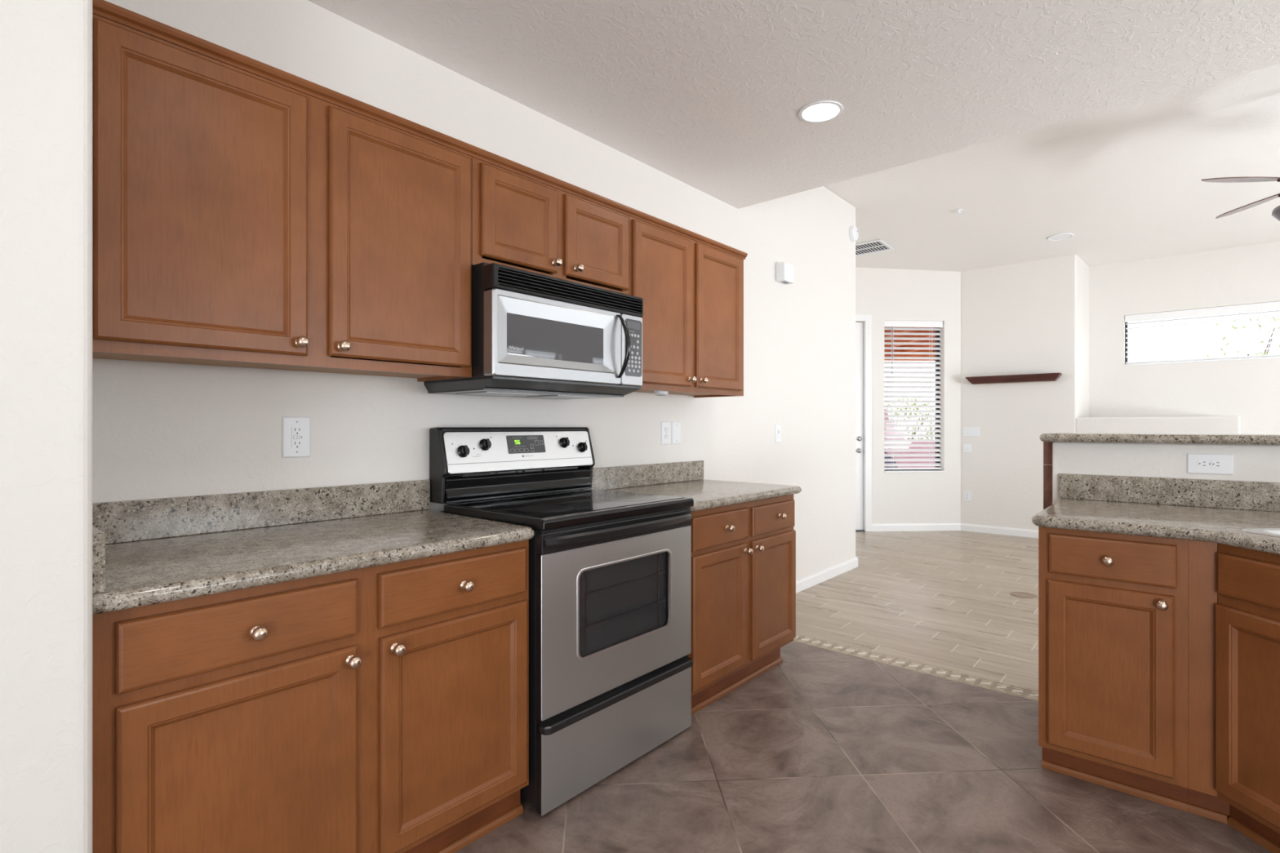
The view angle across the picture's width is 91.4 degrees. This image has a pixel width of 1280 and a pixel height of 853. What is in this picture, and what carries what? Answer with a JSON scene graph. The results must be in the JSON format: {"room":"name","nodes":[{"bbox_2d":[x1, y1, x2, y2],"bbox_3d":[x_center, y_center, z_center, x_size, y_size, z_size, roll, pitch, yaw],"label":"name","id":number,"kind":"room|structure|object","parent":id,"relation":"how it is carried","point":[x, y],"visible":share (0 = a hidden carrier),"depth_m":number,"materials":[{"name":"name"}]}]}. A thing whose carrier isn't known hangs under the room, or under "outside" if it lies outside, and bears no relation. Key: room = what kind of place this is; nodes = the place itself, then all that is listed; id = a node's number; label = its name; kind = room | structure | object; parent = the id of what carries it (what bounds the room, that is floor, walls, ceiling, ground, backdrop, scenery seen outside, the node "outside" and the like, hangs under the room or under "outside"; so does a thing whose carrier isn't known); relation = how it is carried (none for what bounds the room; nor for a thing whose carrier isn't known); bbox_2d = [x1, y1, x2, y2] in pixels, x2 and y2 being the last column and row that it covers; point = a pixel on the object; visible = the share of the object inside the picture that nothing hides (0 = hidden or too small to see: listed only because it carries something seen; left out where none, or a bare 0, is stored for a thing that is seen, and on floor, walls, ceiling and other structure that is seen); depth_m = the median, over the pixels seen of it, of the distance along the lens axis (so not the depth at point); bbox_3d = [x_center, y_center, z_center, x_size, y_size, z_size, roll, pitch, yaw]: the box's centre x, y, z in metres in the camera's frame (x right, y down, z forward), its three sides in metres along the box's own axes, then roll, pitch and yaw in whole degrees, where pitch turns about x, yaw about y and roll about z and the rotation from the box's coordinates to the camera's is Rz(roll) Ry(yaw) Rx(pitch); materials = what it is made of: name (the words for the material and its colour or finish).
{"room":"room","nodes":[
{"label":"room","id":0,"kind":"room"},
{"bbox_2d":[0,0,92,852],"bbox_3d":[-1.982,-0.098,0.605,0.820,2.652,2.100,0,0,41],"label":"wall","id":1,"kind":"structure","parent":0,"point":[46,46],"depth_m":1.08,"materials":[{"name":"white paint"}]},
{"bbox_2d":[92,0,855,580],"bbox_3d":[0.146,-0.347,3.568,0.120,3.150,5.162,0,0,41],"label":"wall","id":2,"kind":"structure","parent":0,"point":[160,429],"depth_m":2.59,"materials":[{"name":"white paint"}]},
{"bbox_2d":[92,480,430,544],"bbox_3d":[-1.143,0.257,1.985,0.021,0.110,1.034,0,0,41],"label":"backsplash","id":3,"kind":"structure","parent":2,"relation":"attached to","point":[125,521],"depth_m":1.91,"materials":[{"name":"stone"}]},
{"bbox_2d":[92,13,471,382],"bbox_3d":[-1.020,-0.548,1.849,0.382,0.759,1.032,0,0,41],"label":"upper cabinet","id":4,"kind":"object","parent":2,"relation":"attached to","point":[241,218],"visible":0.95,"depth_m":1.66,"materials":[{"name":"brown wood"}]},
{"bbox_2d":[92,0,747,259],"bbox_3d":[-0.454,-0.944,2.525,0.344,0.030,2.795,0,0,41],"label":"crown molding","id":5,"kind":"structure","parent":4,"relation":"attached to","point":[103,8],"depth_m":1.83,"materials":[{"name":"brown wood"}]},
{"bbox_2d":[281,416,310,457],"bbox_3d":[-1.114,0.034,2.030,0.009,0.133,0.086,0,0,41],"label":"wall outlet","id":6,"kind":"object","parent":2,"relation":"attached to","point":[295,430],"visible":1,"depth_m":2.02,"materials":[{"name":"white plastic"}]},
{"bbox_2d":[291,426,302,447],"bbox_3d":[-1.113,0.034,2.028,0.004,0.067,0.033,0,0,41],"label":"receptacle","id":7,"kind":"object","parent":6,"relation":"attached to","point":[296,432],"depth_m":2.03,"materials":[{"name":"grey plastic"}]},
{"bbox_2d":[471,156,628,294],"bbox_3d":[-0.415,-0.743,2.540,0.382,0.371,0.802,0,0,41],"label":"upper cabinet","id":8,"kind":"object","parent":2,"relation":"attached to","point":[518,221],"visible":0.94,"depth_m":2.38,"materials":[{"name":"brown wood"}]},
{"bbox_2d":[423,262,643,399],"bbox_3d":[-0.381,-0.339,2.483,0.508,0.432,0.762,0,0,41],"label":"microwave","id":9,"kind":"object","parent":8,"relation":"attached to","point":[535,335],"visible":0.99,"depth_m":2.28,"materials":[{"name":"silver metal"}]},
{"bbox_2d":[423,376,641,399],"bbox_3d":[-0.406,-0.147,2.506,0.439,0.042,0.752,0,0,41],"label":"hood","id":10,"kind":"object","parent":9,"relation":"attached to","point":[533,387],"depth_m":2.33,"materials":[{"name":"black metal"}]},
{"bbox_2d":[580,460,703,490],"bbox_3d":[0.048,0.257,3.345,0.021,0.110,0.984,0,0,41],"label":"backsplash","id":11,"kind":"structure","parent":2,"relation":"attached to","point":[628,476],"depth_m":3.31,"materials":[{"name":"stone"}]},
{"bbox_2d":[661,421,670,444],"bbox_3d":[0.146,0.036,3.469,0.009,0.128,0.080,0,0,41],"label":"wall outlet","id":12,"kind":"object","parent":2,"relation":"attached to","point":[665,425],"visible":1,"depth_m":3.46,"materials":[{"name":"white plastic"}]},
{"bbox_2d":[664,426,668,439],"bbox_3d":[0.148,0.036,3.467,0.004,0.068,0.032,0,0,41],"label":"receptacle","id":13,"kind":"object","parent":12,"relation":"attached to","point":[666,428],"depth_m":3.46,"materials":[{"name":"grey plastic"}]},
{"bbox_2d":[671,422,680,444],"bbox_3d":[0.207,0.036,3.540,0.006,0.126,0.080,0,0,41],"label":"switch plate","id":14,"kind":"object","parent":2,"relation":"attached to","point":[676,426],"visible":1,"depth_m":3.54,"materials":[{"name":"white plastic"}]},
{"bbox_2d":[628,216,743,397],"bbox_3d":[0.161,-0.548,3.199,0.382,0.759,0.944,0,0,41],"label":"upper cabinet","id":15,"kind":"object","parent":2,"relation":"attached to","point":[691,291],"visible":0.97,"depth_m":3.04,"materials":[{"name":"brown wood"}]},
{"bbox_2d":[653,390,668,395],"bbox_3d":[0.102,-0.166,3.047,0.072,0.030,0.072,0,0,41],"label":"puck light","id":16,"kind":"object","parent":15,"relation":"attached to","point":[657,393],"visible":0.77,"depth_m":3.02,"materials":[{"name":"white plastic"}]},
{"bbox_2d":[775,425,781,442],"bbox_3d":[0.980,0.052,4.421,0.010,0.124,0.078,0,0,41],"label":"light switch","id":17,"kind":"object","parent":2,"relation":"attached to","point":[778,428],"visible":1,"depth_m":4.41,"materials":[{"name":"white plastic"}]},
{"bbox_2d":[776,262,794,284],"bbox_3d":[1.029,-1.086,4.433,0.068,0.129,0.146,0,0,41],"label":"door chime","id":18,"kind":"object","parent":2,"relation":"attached to","point":[784,271],"visible":1,"depth_m":4.39,"materials":[{"name":"white plastic"}]},
{"bbox_2d":[795,556,857,593],"bbox_3d":[1.133,1.185,4.594,0.013,0.085,2.345,0,0,41],"label":"baseboard","id":19,"kind":"structure","parent":2,"relation":"attached to","point":[805,583],"depth_m":4.98,"materials":[{"name":"white wood"}]},
{"bbox_2d":[848,225,858,242],"bbox_3d":[1.848,-1.664,5.389,0.042,0.136,0.136,0,0,41],"label":"smoke detector","id":20,"kind":"object","parent":2,"relation":"attached to","point":[853,230],"visible":1,"depth_m":5.36,"materials":[{"name":"white plastic"}]},
{"bbox_2d":[307,0,1279,208],"bbox_3d":[0.492,-1.763,-0.197,5.600,0.718,6.551,0,0,41],"label":"ceiling","id":21,"kind":"structure","parent":0,"point":[709,95],"depth_m":2.42,"materials":[{"name":"white paint"}]},
{"bbox_2d":[798,100,843,123],"bbox_3d":[0.805,-1.399,2.785,0.192,0.010,0.192,0,0,41],"label":"recessed light","id":22,"kind":"object","parent":21,"relation":"in","point":[821,111],"visible":1,"depth_m":2.77,"materials":[{"name":"white plastic"}]},
{"bbox_2d":[802,103,839,120],"bbox_3d":[0.805,-1.399,2.785,0.158,0.009,0.158,0,0,41],"label":"diffuser","id":23,"kind":"object","parent":22,"relation":"attached to","point":[811,112],"depth_m":2.78,"materials":[{"name":"white"}]},
{"bbox_2d":[454,640,1272,852],"bbox_3d":[0.426,1.288,-0.326,5.730,0.120,6.470,0,0,41],"label":"floor","id":24,"kind":"structure","parent":0,"point":[823,750],"depth_m":2.12,"materials":[{"name":"tile"}]},
{"bbox_2d":[92,539,528,852],"bbox_3d":[-0.906,0.790,1.759,0.672,0.873,1.047,0,0,41],"label":"base cabinet","id":25,"kind":"object","parent":24,"relation":"on","point":[383,708],"visible":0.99,"depth_m":1.49,"materials":[{"name":"brown wood"}]},
{"bbox_2d":[92,480,534,614],"bbox_3d":[-0.910,0.276,1.767,0.658,0.152,1.054,0,0,41],"label":"countertop","id":26,"kind":"structure","parent":25,"relation":"on","point":[148,552],"depth_m":1.71,"materials":[{"name":"stone"}]},
{"bbox_2d":[429,426,693,816],"bbox_3d":[-0.278,0.615,2.441,0.710,1.225,0.784,0,0,41],"label":"range","id":27,"kind":"object","parent":24,"relation":"on","point":[610,571],"visible":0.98,"depth_m":2.26,"materials":[{"name":"silver metal"}]},
{"bbox_2d":[444,488,693,530],"bbox_3d":[-0.254,0.306,2.420,0.570,0.038,0.784,0,0,41],"label":"cooktop","id":28,"kind":"object","parent":27,"relation":"in","point":[575,510],"depth_m":2.28,"materials":[{"name":"black glass"}]},
{"bbox_2d":[688,494,795,714],"bbox_3d":[0.290,0.790,3.126,0.672,0.873,0.937,0,0,41],"label":"base cabinet","id":29,"kind":"object","parent":24,"relation":"on","point":[744,554],"visible":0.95,"depth_m":2.88,"materials":[{"name":"brown wood"}]},
{"bbox_2d":[580,460,801,511],"bbox_3d":[0.288,0.277,3.136,0.658,0.150,0.998,0,0,41],"label":"countertop","id":30,"kind":"structure","parent":29,"relation":"on","point":[681,479],"depth_m":3.16,"materials":[{"name":"stone"}]},
{"bbox_2d":[1038,526,1188,812],"bbox_3d":[1.766,0.790,2.315,0.398,0.873,0.740,0,0,41],"label":"base cabinet","id":31,"kind":"object","parent":24,"relation":"on","point":[1113,608],"visible":0.94,"depth_m":2.06,"materials":[{"name":"brown wood"}]},
{"bbox_2d":[1188,540,1229,823],"bbox_3d":[1.772,0.790,1.946,0.096,0.873,0.082,0,0,41],"label":"filler panel","id":32,"kind":"object","parent":24,"relation":"on","point":[1204,801],"visible":0.82,"depth_m":1.93,"materials":[{"name":"brown wood"}]},
{"bbox_2d":[1215,542,1279,852],"bbox_3d":[2.246,0.790,1.472,1.310,0.873,1.375,0,0,41],"label":"base cabinet","id":33,"kind":"object","parent":24,"relation":"on","point":[1247,607],"visible":0.8,"depth_m":1.81,"materials":[{"name":"brown wood"}]},
{"bbox_2d":[1031,473,1279,555],"bbox_3d":[2.053,0.279,1.621,1.800,0.146,1.414,0,0,41],"label":"countertop","id":34,"kind":"structure","parent":33,"relation":"on","point":[1205,510],"depth_m":2.32,"materials":[{"name":"stone"}]},
{"bbox_2d":[1240,528,1279,537],"bbox_3d":[2.071,0.400,1.502,0.500,0.186,0.800,0,0,-4],"label":"sink","id":35,"kind":"object","parent":34,"relation":"in","point":[1275,532],"visible":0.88,"depth_m":1.85,"materials":[{"name":"metal"}]},
{"bbox_2d":[855,266,960,531],"bbox_3d":[2.068,-0.352,7.351,3.560,3.160,0.151,0,0,-4],"label":"wall","id":36,"kind":"structure","parent":0,"point":[882,294],"depth_m":7.36,"materials":[{"name":"white paint"}]},
{"bbox_2d":[855,314,871,531],"bbox_3d":[2.175,-0.040,7.326,1.062,2.535,0.114,0,0,-4],"label":"door","id":37,"kind":"structure","parent":36,"relation":"in","point":[868,318],"depth_m":7.35,"materials":[{"name":"white wood"}]},
{"bbox_2d":[884,327,944,472],"bbox_3d":[3.225,-0.353,7.417,0.728,1.787,0.152,0,0,-4],"label":"window","id":38,"kind":"structure","parent":36,"relation":"in","point":[936,331],"depth_m":7.48,"materials":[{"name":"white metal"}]},
{"bbox_2d":[884,320,942,469],"bbox_3d":[3.222,-0.370,7.397,0.716,1.754,0.082,0,0,-4],"label":"window blind","id":39,"kind":"object","parent":38,"relation":"attached to","point":[891,325],"visible":0.88,"depth_m":7.40,"materials":[{"name":"white plastic"}]},
{"bbox_2d":[871,523,960,531],"bbox_3d":[3.249,1.185,7.348,1.083,0.085,0.013,0,0,-4],"label":"baseboard","id":40,"kind":"structure","parent":36,"relation":"attached to","point":[917,526],"depth_m":7.34,"materials":[{"name":"white"}]},
{"bbox_2d":[793,633,1038,701],"bbox_3d":[2.599,1.287,2.157,5.730,0.121,0.130,0,0,41],"label":"trim","id":41,"kind":"structure","parent":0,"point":[1012,690],"depth_m":3.17,"materials":[{"name":"beige tile"}]},
{"bbox_2d":[795,530,1038,691],"bbox_3d":[3.096,1.288,5.662,9.600,0.120,5.800,0,0,41],"label":"floor","id":42,"kind":"structure","parent":0,"point":[943,599],"depth_m":4.35,"materials":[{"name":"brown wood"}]},
{"bbox_2d":[1009,591,1036,598],"bbox_3d":[2.791,1.225,4.550,0.170,0.005,0.170,0,0,41],"label":"floor outlet cover","id":43,"kind":"object","parent":42,"relation":"on","point":[1020,594],"visible":1,"depth_m":4.55,"materials":[{"name":"brown"}]},
{"bbox_2d":[960,254,1088,530],"bbox_3d":[4.481,-0.309,7.292,1.171,3.075,0.764,0,0,41],"label":"wall","id":44,"kind":"structure","parent":0,"point":[1030,317],"depth_m":7.01,"materials":[{"name":"white paint"}]},
{"bbox_2d":[963,491,971,502],"bbox_3d":[3.840,0.821,7.338,0.082,0.118,0.009,0,0,41],"label":"wall outlet","id":45,"kind":"object","parent":44,"relation":"attached to","point":[966,495],"visible":1,"depth_m":7.33,"materials":[{"name":"white plastic"}]},
{"bbox_2d":[963,444,971,453],"bbox_3d":[3.837,0.258,7.334,0.086,0.105,0.020,0,0,41],"label":"dimmer switch","id":46,"kind":"object","parent":44,"relation":"attached to","point":[966,447],"visible":1,"depth_m":7.33,"materials":[{"name":"white plastic"}]},
{"bbox_2d":[963,426,979,436],"bbox_3d":[3.872,0.062,7.311,0.175,0.112,0.009,0,0,41],"label":"switch plate","id":47,"kind":"object","parent":44,"relation":"attached to","point":[967,431],"visible":1,"depth_m":7.31,"materials":[{"name":"white plastic"}]},
{"bbox_2d":[960,523,1038,537],"bbox_3d":[4.684,1.185,6.598,2.390,0.085,0.013,0,0,41],"label":"baseboard","id":48,"kind":"structure","parent":44,"relation":"attached to","point":[966,527],"depth_m":7.11,"materials":[{"name":"white wood"}]},
{"bbox_2d":[965,373,1062,384],"bbox_3d":[4.151,-0.529,6.973,0.914,0.082,0.150,0,0,41],"label":"mantel shelf","id":49,"kind":"object","parent":44,"relation":"attached to","point":[1045,377],"visible":1,"depth_m":6.92,"materials":[{"name":"brown wood"}]},
{"bbox_2d":[823,63,1279,271],"bbox_3d":[3.108,-1.976,5.752,9.500,0.292,5.849,0,0,41],"label":"ceiling","id":50,"kind":"structure","parent":0,"point":[1126,180],"depth_m":5.01,"materials":[{"name":"white paint"}]},
{"bbox_2d":[855,239,893,256],"bbox_3d":[2.323,-1.875,6.631,0.600,0.024,0.380,0,0,41],"label":"ceiling vent","id":51,"kind":"object","parent":50,"relation":"in","point":[876,246],"visible":0.56,"depth_m":6.55,"materials":[{"name":"white plastic"}]},
{"bbox_2d":[955,208,962,213],"bbox_3d":[2.803,-1.887,5.494,0.064,0.028,0.064,0,0,41],"label":"sprinkler","id":52,"kind":"object","parent":50,"relation":"attached to","point":[957,211],"visible":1,"depth_m":5.48,"materials":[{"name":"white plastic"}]},
{"bbox_2d":[1047,232,1074,240],"bbox_3d":[4.109,-1.850,6.105,0.216,0.009,0.216,0,-2,41],"label":"ceiling speaker","id":53,"kind":"object","parent":50,"relation":"attached to","point":[1059,237],"visible":1,"depth_m":6.10,"materials":[{"name":"white plastic"}]},
{"bbox_2d":[1201,177,1279,221],"bbox_3d":[3.799,-1.532,3.479,0.936,0.778,0.936,0,0,-44],"label":"ceiling fan","id":54,"kind":"object","parent":50,"relation":"hanging from","point":[1276,211],"visible":1,"depth_m":3.53,"materials":[{"name":"brown metal"}]},
{"bbox_2d":[1075,416,1240,433],"bbox_3d":[5.354,0.566,6.515,1.274,1.325,0.743,0,0,41],"label":"wall ledge","id":55,"kind":"object","parent":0,"point":[1166,424],"visible":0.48,"depth_m":6.18,"materials":[{"name":"white paint"}]},
{"bbox_2d":[1043,441,1279,510],"bbox_3d":[2.138,0.648,1.684,2.002,1.160,1.552,0,0,41],"label":"wall","id":56,"kind":"structure","parent":0,"point":[1251,463],"depth_m":2.55,"materials":[{"name":"white paint"}]},
{"bbox_2d":[1039,432,1279,444],"bbox_3d":[2.276,0.049,1.742,2.110,0.036,1.820,0,0,41],"label":"bar","id":57,"kind":"object","parent":56,"relation":"on","point":[1170,438],"visible":1,"depth_m":2.47,"materials":[{"name":"stone"}]},
{"bbox_2d":[1058,473,1279,511],"bbox_3d":[2.512,0.259,2.145,1.800,0.106,0.020,0,0,41],"label":"backsplash","id":58,"kind":"structure","parent":56,"relation":"attached to","point":[1221,494],"depth_m":2.48,"materials":[{"name":"stone"}]},
{"bbox_2d":[1186,453,1232,475],"bbox_3d":[2.207,0.145,2.422,0.132,0.080,0.009,0,0,41],"label":"wall outlet","id":59,"kind":"object","parent":56,"relation":"attached to","point":[1197,463],"visible":1,"depth_m":2.42,"materials":[{"name":"white plastic"}]},
{"bbox_2d":[1197,460,1222,467],"bbox_3d":[2.206,0.145,2.420,0.071,0.029,0.004,0,0,41],"label":"receptacle","id":60,"kind":"object","parent":59,"relation":"attached to","point":[1201,464],"depth_m":2.42,"materials":[{"name":"grey plastic"}]},
{"bbox_2d":[1088,240,1279,434],"bbox_3d":[6.222,-0.309,6.348,5.800,3.075,0.150,0,0,41],"label":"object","id":61,"kind":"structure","parent":0,"point":[1249,390],"depth_m":6.65,"materials":[{"name":"white paint"}]},
{"bbox_2d":[1124,322,1279,365],"bbox_3d":[6.242,-0.957,6.316,2.127,0.566,0.152,0,0,41],"label":"window","id":62,"kind":"structure","parent":61,"relation":"attached to","point":[1126,326],"depth_m":6.64,"materials":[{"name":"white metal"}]},
{"bbox_2d":[1124,301,1279,364],"bbox_3d":[6.228,-0.969,6.302,2.114,0.539,0.072,0,0,41],"label":"window blind","id":63,"kind":"object","parent":62,"relation":"attached to","point":[1268,305],"visible":1,"depth_m":6.55,"materials":[{"name":"white plastic"}]},
{"label":"outside","id":64,"kind":"structure","parent":0,"visible":0},
{"bbox_3d":[-0.469,1.443,7.056,70.000,0.170,70.000,0,0,41],"label":"ground","id":65,"kind":"structure","parent":64,"visible":0},
{"bbox_2d":[884,326,935,360],"bbox_3d":[3.087,-0.062,9.545,6.000,2.840,3.550,0,0,-4],"label":"roof","id":66,"kind":"structure","parent":65,"relation":"on","point":[885,331],"depth_m":10.44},
{"bbox_2d":[884,408,935,467],"bbox_3d":[4.866,0.483,10.727,5.800,1.750,0.350,0,0,23],"label":"wall","id":67,"kind":"structure","parent":65,"relation":"on","point":[891,442],"depth_m":10.72,"materials":[{"name":"pink paint"}]},
{"bbox_2d":[885,398,935,439],"bbox_3d":[5.615,0.343,13.043,1.329,2.032,1.318,0,0,41],"label":"shrub","id":68,"kind":"object","parent":65,"relation":"on","point":[910,437],"visible":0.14,"depth_m":12.90,"materials":[{"name":"green plant"}]},
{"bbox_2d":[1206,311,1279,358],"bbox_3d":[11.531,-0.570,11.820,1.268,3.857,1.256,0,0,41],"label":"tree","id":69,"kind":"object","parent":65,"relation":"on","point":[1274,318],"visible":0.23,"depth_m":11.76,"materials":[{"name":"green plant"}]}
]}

